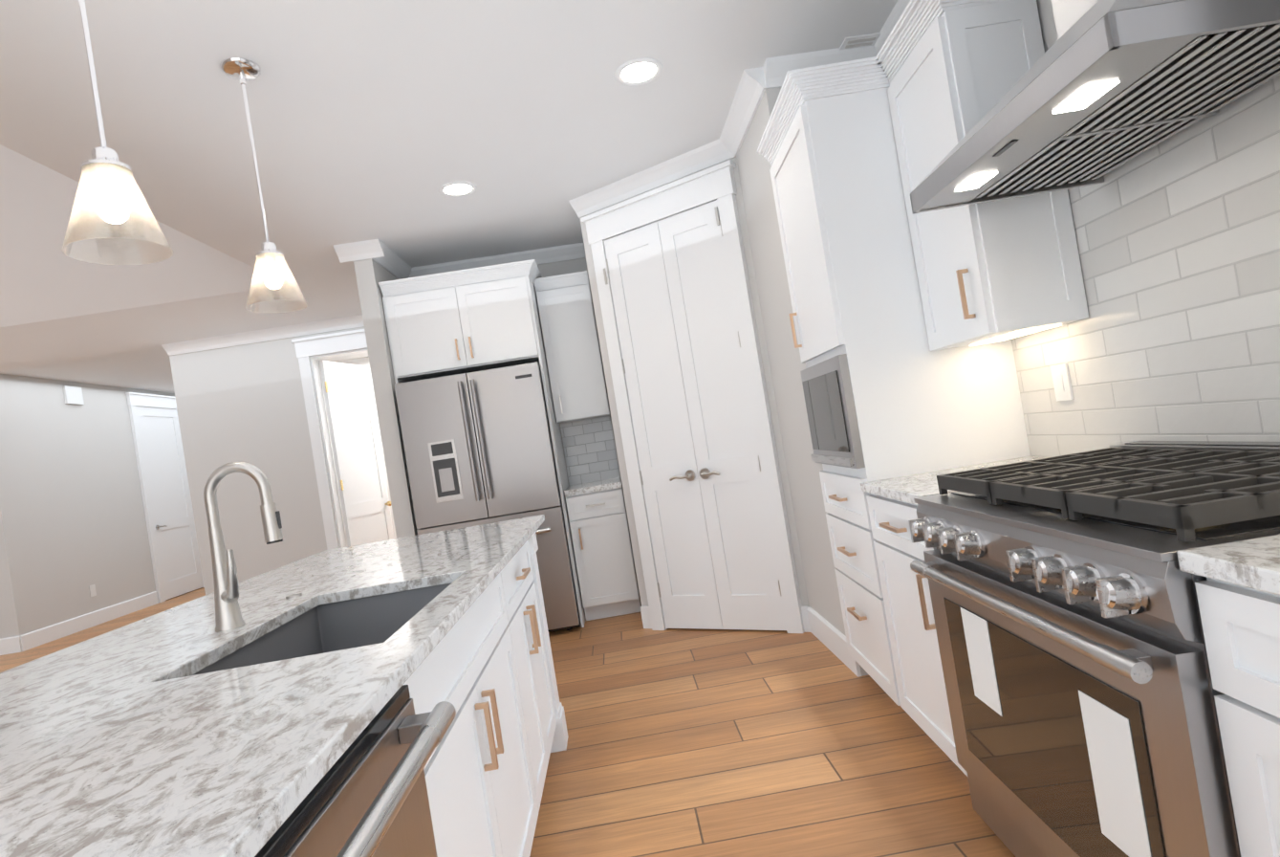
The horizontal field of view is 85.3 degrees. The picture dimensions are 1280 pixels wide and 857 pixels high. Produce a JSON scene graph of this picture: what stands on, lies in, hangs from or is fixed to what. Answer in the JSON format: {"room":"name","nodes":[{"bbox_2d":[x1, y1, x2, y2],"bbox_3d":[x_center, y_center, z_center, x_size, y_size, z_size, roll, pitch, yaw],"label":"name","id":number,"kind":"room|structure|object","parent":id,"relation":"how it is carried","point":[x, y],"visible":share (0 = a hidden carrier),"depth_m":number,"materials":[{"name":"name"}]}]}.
{"room":"kitchen","nodes":[
{"label":"kitchen","id":0,"kind":"room"},
{"bbox_2d":[0,622,3,638],"bbox_3d":[-8.195,1.089,7.352,2.610,3.000,0.120,-9,-1,-2],"label":"wall","id":1,"kind":"structure","parent":0,"point":[1,623],"depth_m":7.33,"materials":[{"name":"beige paint"}]},
{"bbox_2d":[0,634,23,654],"bbox_3d":[-7.892,2.473,7.272,2.766,0.170,0.016,-9,-1,-2],"label":"baseboard","id":2,"kind":"structure","parent":1,"relation":"attached to","point":[10,644],"depth_m":7.32,"materials":[{"name":"white paint"}]},
{"bbox_2d":[0,346,174,392],"bbox_3d":[-7.167,-0.523,9.154,5.300,0.260,5.620,-9,-1,-2],"label":"ceiling","id":3,"kind":"structure","parent":0,"point":[148,369],"depth_m":8.24,"materials":[{"name":"white paint"}]},
{"bbox_2d":[0,373,201,637],"bbox_3d":[-6.918,0.911,9.649,0.120,3.000,4.600,-9,-1,-2],"label":"wall","id":4,"kind":"structure","parent":0,"point":[73,524],"depth_m":8.23,"materials":[{"name":"beige paint"}]},
{"bbox_2d":[62,385,84,404],"bbox_3d":[-7.010,-0.425,8.588,0.029,0.220,0.260,-9,-1,-2],"label":"detector","id":5,"kind":"object","parent":4,"relation":"attached to","point":[73,395],"visible":1,"depth_m":8.57,"materials":[{"name":"white plastic"}]},
{"bbox_2d":[21,590,158,650],"bbox_3d":[-6.580,2.276,8.435,0.016,0.170,2.184,-9,-1,-2],"label":"baseboard","id":6,"kind":"structure","parent":4,"relation":"attached to","point":[53,632],"depth_m":8.23,"materials":[{"name":"white paint"}]},
{"bbox_2d":[88,584,96,596],"bbox_3d":[-6.634,1.949,8.418,0.007,0.140,0.090,-9,-1,-2],"label":"wall outlet plate","id":7,"kind":"object","parent":4,"relation":"attached to","point":[93,591],"visible":1,"depth_m":8.40,"materials":[{"name":"white plastic"}]},
{"bbox_2d":[125,391,204,603],"bbox_3d":[-6.842,0.940,10.112,0.059,2.930,1.170,-9,-1,-2],"label":"door frame","id":8,"kind":"structure","parent":4,"relation":"attached to","point":[135,400],"depth_m":9.60,"materials":[{"name":"white paint"}]},
{"bbox_2d":[136,406,203,599],"bbox_3d":[-6.812,1.024,10.112,0.089,2.730,0.914,-9,-1,-2],"label":"hall door","id":9,"kind":"structure","parent":4,"relation":"in","point":[172,512],"depth_m":10.10,"materials":[{"name":"white paint"}]},
{"bbox_2d":[169,353,214,594],"bbox_3d":[-4.264,0.482,9.263,0.120,3.000,5.600,-9,-1,-2],"label":"wall","id":10,"kind":"structure","parent":0,"point":[177,361],"depth_m":6.47,"materials":[{"name":"beige paint"}]},
{"bbox_2d":[184,325,364,582],"bbox_3d":[-2.922,0.368,6.576,2.335,2.740,0.120,-9,-1,-2],"label":"wall","id":11,"kind":"structure","parent":0,"point":[244,402],"depth_m":6.49,"materials":[{"name":"beige paint"}]},
{"bbox_2d":[161,314,364,355],"bbox_3d":[-3.186,-0.930,6.486,2.455,0.095,0.085,-9,-1,-2],"label":"crown molding","id":12,"kind":"structure","parent":11,"relation":"attached to","point":[353,321],"depth_m":6.47,"materials":[{"name":"white paint"}]},
{"bbox_2d":[291,328,368,549],"bbox_3d":[-2.535,0.369,6.577,1.050,2.615,0.170,-9,-1,-2],"label":"door frame","id":13,"kind":"structure","parent":11,"relation":"attached to","point":[337,344],"depth_m":6.51,"materials":[{"name":"white paint"}]},
{"bbox_2d":[319,360,393,545],"bbox_3d":[-2.777,0.511,7.021,0.254,2.398,0.783,-9,-1,-2],"label":"doorway","id":14,"kind":"structure","parent":11,"relation":"in","point":[365,503],"depth_m":6.98,"materials":[{"name":"white paint"}]},
{"bbox_2d":[318,356,396,546],"bbox_3d":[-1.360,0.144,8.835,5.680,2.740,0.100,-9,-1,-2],"label":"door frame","id":15,"kind":"structure","parent":0,"point":[363,361],"depth_m":8.70,"materials":[{"name":"beige paint"}]},
{"bbox_2d":[353,258,417,538],"bbox_3d":[-1.669,0.155,5.569,0.120,2.740,2.000,-9,-1,-2],"label":"wall","id":16,"kind":"structure","parent":0,"point":[371,273],"depth_m":4.58,"materials":[{"name":"beige paint"}]},
{"bbox_2d":[333,241,360,262],"bbox_3d":[-1.968,-1.137,5.485,0.100,0.095,1.980,-9,-1,-2],"label":"crown molding","id":17,"kind":"structure","parent":16,"relation":"attached to","point":[348,251],"depth_m":4.53,"materials":[{"name":"white paint"}]},
{"bbox_2d":[360,238,413,279],"bbox_3d":[-1.756,-1.178,4.878,0.100,0.095,0.750,-9,-1,-2],"label":"crown molding","id":18,"kind":"structure","parent":16,"relation":"attached to","point":[376,249],"depth_m":4.75,"materials":[{"name":"white paint"}]},
{"bbox_2d":[0,0,897,370],"bbox_3d":[-4.276,-2.066,4.553,11.100,2.448,15.100,-9,-1,-2],"label":"ceiling","id":19,"kind":"structure","parent":0,"point":[382,120],"depth_m":3.11,"materials":[{"name":"white paint"}]},
{"bbox_2d":[61,0,173,264],"bbox_3d":[-1.234,-0.866,1.551,0.200,0.953,0.200,-9,-1,-2],"label":"pendant light","id":20,"kind":"object","parent":19,"relation":"hanging from","point":[106,167],"visible":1,"depth_m":1.53,"materials":[{"name":"white glass"}]},
{"bbox_2d":[219,57,307,313],"bbox_3d":[-1.369,-0.873,2.497,0.200,0.875,0.200,-9,-1,-2],"label":"pendant light","id":21,"kind":"object","parent":19,"relation":"hanging from","point":[243,71],"visible":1,"depth_m":2.48,"materials":[{"name":"white glass"}]},
{"bbox_2d":[438,181,477,196],"bbox_3d":[-1.024,-1.351,3.905,0.210,0.008,0.210,-9,-1,-2],"label":"recessed light","id":22,"kind":"object","parent":19,"relation":"in","point":[457,188],"visible":1,"depth_m":3.90,"materials":[{"name":"white paint"}]},
{"bbox_2d":[614,57,662,86],"bbox_3d":[-0.005,-1.525,2.966,0.210,0.008,0.210,-9,-1,-2],"label":"recessed light","id":23,"kind":"object","parent":19,"relation":"in","point":[639,72],"visible":1,"depth_m":2.96,"materials":[{"name":"white paint"}]},
{"bbox_2d":[839,32,880,49],"bbox_3d":[0.947,-1.673,3.125,0.160,0.010,0.340,-9,-1,-2],"label":"ceiling vent","id":24,"kind":"object","parent":19,"relation":"in","point":[859,41],"visible":0.25,"depth_m":2.99,"materials":[{"name":"white metal"}]},
{"bbox_2d":[0,586,1015,856],"bbox_3d":[-3.644,1.877,4.508,11.100,0.060,15.100,-9,-1,-2],"label":"floor","id":25,"kind":"structure","parent":0,"point":[717,742],"depth_m":2.51,"materials":[{"name":"brown wood"}]},
{"bbox_2d":[248,526,567,856],"bbox_3d":[-0.645,0.882,1.031,0.856,0.879,3.777,-9,-1,-2],"label":"kitchen island","id":26,"kind":"object","parent":25,"relation":"on","point":[397,697],"depth_m":1.43,"materials":[{"name":"white paint"}]},
{"bbox_2d":[0,515,544,856],"bbox_3d":[-0.862,0.451,1.152,1.015,0.028,4.120,-9,-1,-2],"label":"island countertop","id":27,"kind":"structure","parent":26,"relation":"on","point":[110,747],"depth_m":0.98,"materials":[{"name":"white stone"}]},
{"bbox_2d":[202,461,283,633],"bbox_3d":[-0.910,0.259,1.582,0.177,0.375,0.083,-9,-1,-2],"label":"faucet","id":28,"kind":"object","parent":27,"relation":"on","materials":[{"name":"silver metal"}]},
{"bbox_2d":[187,576,451,672],"bbox_3d":[-0.638,0.545,1.540,0.432,0.244,0.712,-9,-1,-2],"label":"sink","id":29,"kind":"object","parent":27,"relation":"in","point":[360,616],"depth_m":1.88,"materials":[{"name":"grey metal"}]},
{"bbox_2d":[394,362,580,631],"bbox_3d":[-1.012,0.521,4.894,0.939,1.795,0.849,-9,-1,-2],"label":"refrigerator","id":30,"kind":"object","parent":25,"relation":"on","point":[478,447],"visible":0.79,"depth_m":4.54,"materials":[{"name":"silver metal"}]},
{"bbox_2d":[378,259,640,627],"bbox_3d":[-0.876,0.151,4.978,1.386,2.485,0.738,-9,-1,-2],"label":"kitchen cabinets","id":31,"kind":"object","parent":25,"relation":"on","point":[468,320],"depth_m":4.74,"materials":[{"name":"white paint"}]},
{"bbox_2d":[759,72,1030,693],"bbox_3d":[1.044,-0.098,2.768,0.646,2.319,0.637,-9,-1,-2],"label":"tall cabinet","id":32,"kind":"object","parent":25,"relation":"on","point":[908,325],"depth_m":2.47,"materials":[{"name":"white paint"}]},
{"bbox_2d":[852,493,967,776],"bbox_3d":[1.159,0.606,2.183,0.617,0.880,0.566,-9,-1,-2],"label":"base cabinet","id":33,"kind":"object","parent":25,"relation":"on","point":[901,604],"depth_m":2.26,"materials":[{"name":"white paint"}]},
{"bbox_2d":[852,455,1047,504],"bbox_3d":[1.080,0.152,2.188,0.635,0.030,0.570,-9,-1,-2],"label":"countertop","id":34,"kind":"structure","parent":33,"relation":"on","point":[904,489],"depth_m":2.30,"materials":[{"name":"white stone"}]},
{"bbox_2d":[908,440,1279,856],"bbox_3d":[1.105,0.558,1.450,0.720,0.975,0.942,-9,-1,-2],"label":"range","id":35,"kind":"object","parent":25,"relation":"on","point":[1081,691],"visible":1,"depth_m":1.27,"materials":[{"name":"silver metal"}]},
{"bbox_2d":[1199,611,1279,856],"bbox_3d":[1.111,0.597,0.702,0.697,0.880,0.594,-9,-1,-2],"label":"base cabinet","id":36,"kind":"object","parent":25,"relation":"on","point":[1244,661],"depth_m":0.94,"materials":[{"name":"white paint"}]},
{"bbox_2d":[1176,534,1279,634],"bbox_3d":[1.065,0.127,-0.123,0.715,0.030,2.260,-9,-1,-2],"label":"countertop","id":37,"kind":"structure","parent":36,"relation":"on","point":[1242,584],"depth_m":0.92,"materials":[{"name":"white stone"}]},
{"bbox_2d":[537,245,639,594],"bbox_3d":[-0.941,0.037,5.400,1.580,2.740,0.100,-9,-1,-2],"label":"wall","id":38,"kind":"structure","parent":0,"point":[577,265],"depth_m":5.38,"materials":[{"name":"beige paint"}]},
{"bbox_2d":[413,242,585,277],"bbox_3d":[-1.119,-1.275,5.324,1.395,0.095,0.085,-9,-1,-2],"label":"crown molding","id":39,"kind":"structure","parent":38,"relation":"attached to","point":[570,251],"depth_m":5.31,"materials":[{"name":"white paint"}]},
{"bbox_2d":[560,415,619,484],"bbox_3d":[-0.387,0.161,5.366,0.391,0.480,0.008,-9,-1,-2],"label":"tile backsplash","id":40,"kind":"structure","parent":38,"relation":"attached to","point":[590,450],"depth_m":5.36,"materials":[{"name":"white tile"}]},
{"bbox_2d":[579,214,648,605],"bbox_3d":[-0.170,-0.092,4.908,0.070,2.740,0.950,-9,-1,-2],"label":"wall","id":41,"kind":"structure","parent":0,"point":[588,249],"depth_m":4.42,"materials":[{"name":"beige paint"}]},
{"bbox_2d":[590,156,808,629],"bbox_3d":[0.364,-0.186,4.173,0.910,2.740,0.762,-9,-1,-2],"label":"wall","id":42,"kind":"structure","parent":0,"point":[770,398],"depth_m":3.84,"materials":[{"name":"beige paint"}]},
{"bbox_2d":[568,138,723,217],"bbox_3d":[-0.004,-1.468,4.101,0.859,0.095,0.724,-9,-1,-2],"label":"crown molding","id":43,"kind":"structure","parent":42,"relation":"attached to","point":[704,157],"depth_m":4.09,"materials":[{"name":"white paint"}]},
{"bbox_2d":[603,199,786,629],"bbox_3d":[0.278,-0.028,4.081,0.833,2.428,0.094,-10,-1,33],"label":"pantry doors","id":44,"kind":"structure","parent":42,"relation":"in","point":[698,455],"depth_m":4.07,"materials":[{"name":"white paint"}]},
{"bbox_2d":[580,159,810,632],"bbox_3d":[0.270,-0.109,4.095,1.123,2.615,0.069,-10,-1,33],"label":"door frame","id":45,"kind":"structure","parent":42,"relation":"attached to","point":[709,184],"depth_m":3.90,"materials":[{"name":"white paint"}]},
{"bbox_2d":[736,88,866,675],"bbox_3d":[0.748,-0.256,3.473,0.002,2.740,0.767,-9,-1,-2],"label":"wall","id":46,"kind":"structure","parent":0,"point":[786,369],"depth_m":3.49,"materials":[{"name":"beige paint"}]},
{"bbox_2d":[719,56,781,161],"bbox_3d":[0.506,-1.557,3.435,0.100,0.095,0.832,-9,-1,-2],"label":"crown molding","id":47,"kind":"structure","parent":46,"relation":"attached to","point":[754,84],"depth_m":3.31,"materials":[{"name":"white paint"}]},
{"bbox_2d":[806,605,861,676],"bbox_3d":[0.946,1.029,3.446,0.016,0.140,0.749,-9,-1,-2],"label":"baseboard","id":48,"kind":"structure","parent":46,"relation":"attached to","point":[831,637],"depth_m":3.40,"materials":[{"name":"white paint"}]},
{"bbox_2d":[1036,0,1078,456],"bbox_3d":[1.343,-0.386,0.472,0.420,2.740,6.816,-9,-1,-2],"label":"wall","id":49,"kind":"structure","parent":0,"point":[1045,10],"depth_m":2.02,"materials":[{"name":"beige paint"}]},
{"bbox_2d":[792,0,910,69],"bbox_3d":[1.039,-1.680,0.152,0.392,0.095,5.943,-9,-1,-2],"label":"crown molding","id":50,"kind":"structure","parent":49,"relation":"attached to","point":[809,59],"depth_m":3.04,"materials":[{"name":"white paint"}]},
{"bbox_2d":[875,0,1088,355],"bbox_3d":[1.091,-0.787,2.249,0.308,0.984,0.451,-9,-1,-2],"label":"upper cabinet","id":51,"kind":"object","parent":49,"relation":"attached to","point":[983,274],"depth_m":2.04,"materials":[{"name":"white paint"}]},
{"bbox_2d":[909,0,1279,214],"bbox_3d":[0.913,-1.155,1.490,0.558,1.058,0.834,-9,-1,-2],"label":"range hood","id":52,"kind":"object","parent":49,"relation":"attached to","point":[1096,92],"visible":1,"depth_m":1.34,"materials":[{"name":"silver metal"}]},
{"bbox_2d":[1011,74,1279,456],"bbox_3d":[1.305,-0.346,0.064,0.234,0.835,4.794,-9,-1,-2],"label":"tile backsplash","id":53,"kind":"structure","parent":49,"relation":"attached to","point":[1175,336],"depth_m":1.69,"materials":[{"name":"white tile"}]},
{"bbox_2d":[1050,363,1073,400],"bbox_3d":[1.337,-0.149,2.202,0.014,0.115,0.080,-9,-1,-2],"label":"light switch","id":54,"kind":"object","parent":53,"relation":"attached to","point":[1061,380],"visible":1,"depth_m":2.19,"materials":[{"name":"white plastic"}]}
]}

